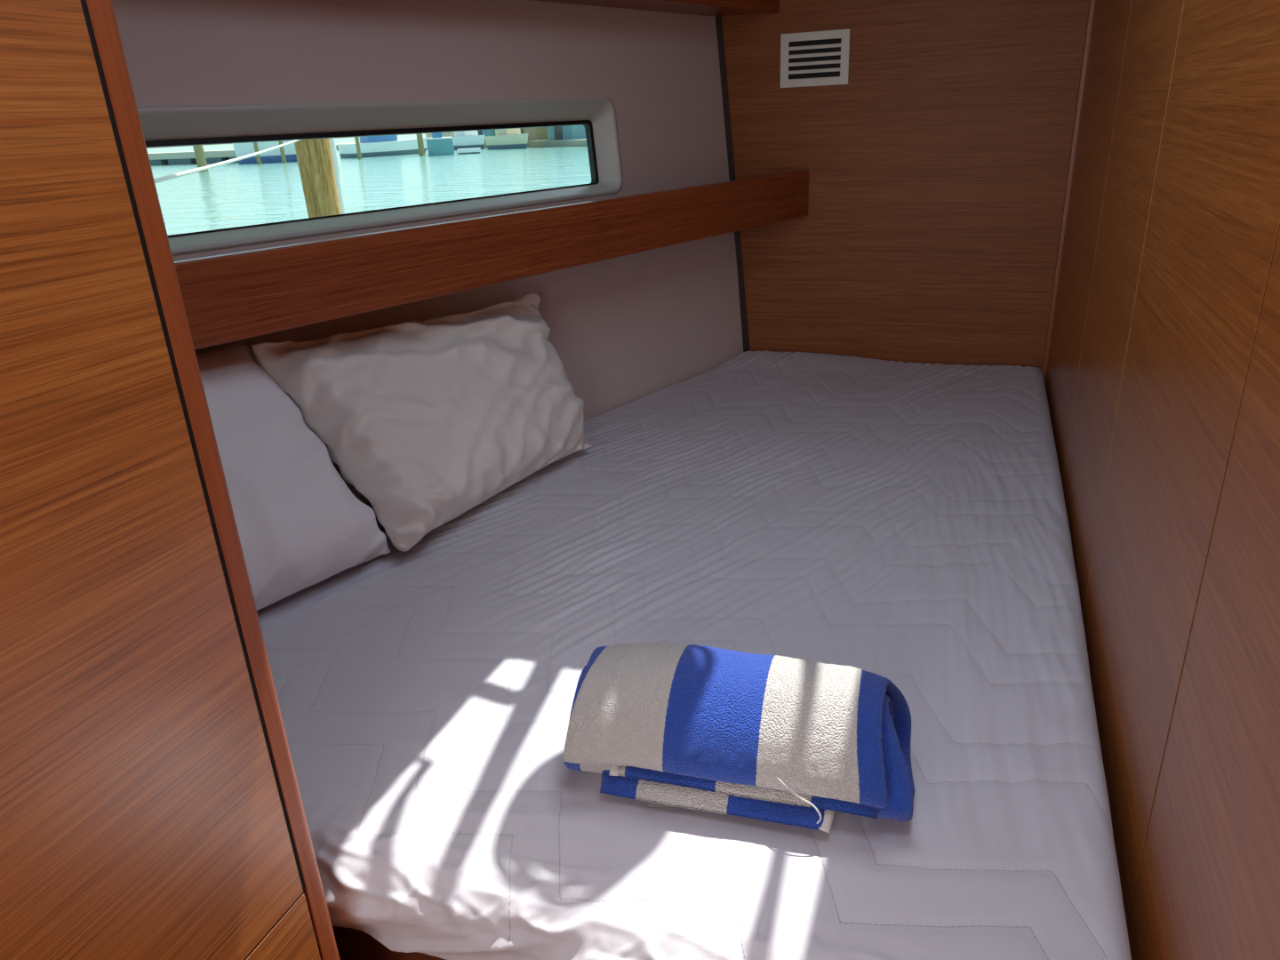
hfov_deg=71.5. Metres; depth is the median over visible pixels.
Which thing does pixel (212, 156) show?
floating dock
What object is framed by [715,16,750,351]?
trim
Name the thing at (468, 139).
motor boat
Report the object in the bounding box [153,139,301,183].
mooring line
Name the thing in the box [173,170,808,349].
shelf
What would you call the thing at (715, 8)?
locker
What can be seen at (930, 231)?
wall
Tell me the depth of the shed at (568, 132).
44.08 m
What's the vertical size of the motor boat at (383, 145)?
1.944 m
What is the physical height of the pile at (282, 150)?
4.051 m
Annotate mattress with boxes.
[256,350,1131,959]
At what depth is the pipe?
6.21 m
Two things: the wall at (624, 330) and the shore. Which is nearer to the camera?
the wall at (624, 330)
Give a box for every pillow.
[195,344,390,610]
[251,293,591,551]
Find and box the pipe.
[328,137,345,214]
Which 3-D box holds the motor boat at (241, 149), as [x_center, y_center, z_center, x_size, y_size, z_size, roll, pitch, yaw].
[-16.346,-15.331,40.519,3.779,2.238,2.044,6,24,20]
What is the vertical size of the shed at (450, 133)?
2.800 m
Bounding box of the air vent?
[780,28,850,87]
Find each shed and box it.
[425,131,454,137]
[477,129,495,141]
[520,127,548,140]
[547,125,586,140]
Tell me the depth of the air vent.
2.26 m
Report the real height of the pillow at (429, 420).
0.341 m
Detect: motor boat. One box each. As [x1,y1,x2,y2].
[232,140,297,164]
[337,135,427,158]
[452,130,485,150]
[484,128,528,149]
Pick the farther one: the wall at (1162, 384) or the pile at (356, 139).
the pile at (356, 139)
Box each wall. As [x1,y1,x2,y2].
[111,0,743,507]
[721,0,1089,369]
[1044,0,1279,959]
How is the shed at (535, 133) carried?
on the shore
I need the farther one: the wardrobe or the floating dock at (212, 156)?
the floating dock at (212, 156)
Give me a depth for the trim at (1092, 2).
2.16 m
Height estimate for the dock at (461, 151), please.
0.420 m
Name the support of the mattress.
on the base
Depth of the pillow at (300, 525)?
1.30 m
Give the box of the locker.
[534,0,779,16]
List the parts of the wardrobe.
panel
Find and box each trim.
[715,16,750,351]
[1041,0,1095,383]
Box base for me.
[331,925,445,959]
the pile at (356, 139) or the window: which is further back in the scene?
the pile at (356, 139)
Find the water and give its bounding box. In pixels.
[146,133,591,235]
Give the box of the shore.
[336,137,587,150]
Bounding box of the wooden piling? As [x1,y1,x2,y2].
[294,138,341,217]
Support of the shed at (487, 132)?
on the shore
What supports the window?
in the wall at (624, 330)
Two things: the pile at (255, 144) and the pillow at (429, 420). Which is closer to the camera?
the pillow at (429, 420)
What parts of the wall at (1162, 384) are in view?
panel, panel, panel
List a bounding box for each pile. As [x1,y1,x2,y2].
[192,144,207,171]
[253,142,261,164]
[278,140,286,163]
[354,136,361,159]
[416,133,424,155]
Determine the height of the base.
0.660 m
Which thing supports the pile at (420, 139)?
in the water
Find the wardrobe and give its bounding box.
[0,0,339,959]
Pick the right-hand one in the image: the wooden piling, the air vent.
the air vent
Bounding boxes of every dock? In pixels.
[147,149,238,165]
[457,147,480,154]
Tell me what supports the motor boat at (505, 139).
on the water
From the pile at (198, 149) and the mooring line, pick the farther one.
the pile at (198, 149)
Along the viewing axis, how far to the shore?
43.87 m
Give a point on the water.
(232, 195)
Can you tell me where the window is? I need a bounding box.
[136,96,623,255]
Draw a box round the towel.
[563,642,915,833]
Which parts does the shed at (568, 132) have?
door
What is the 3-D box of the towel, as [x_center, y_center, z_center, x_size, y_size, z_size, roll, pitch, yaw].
[0.103,0.249,0.921,0.355,0.124,0.166,4,23,16]
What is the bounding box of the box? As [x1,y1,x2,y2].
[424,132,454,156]

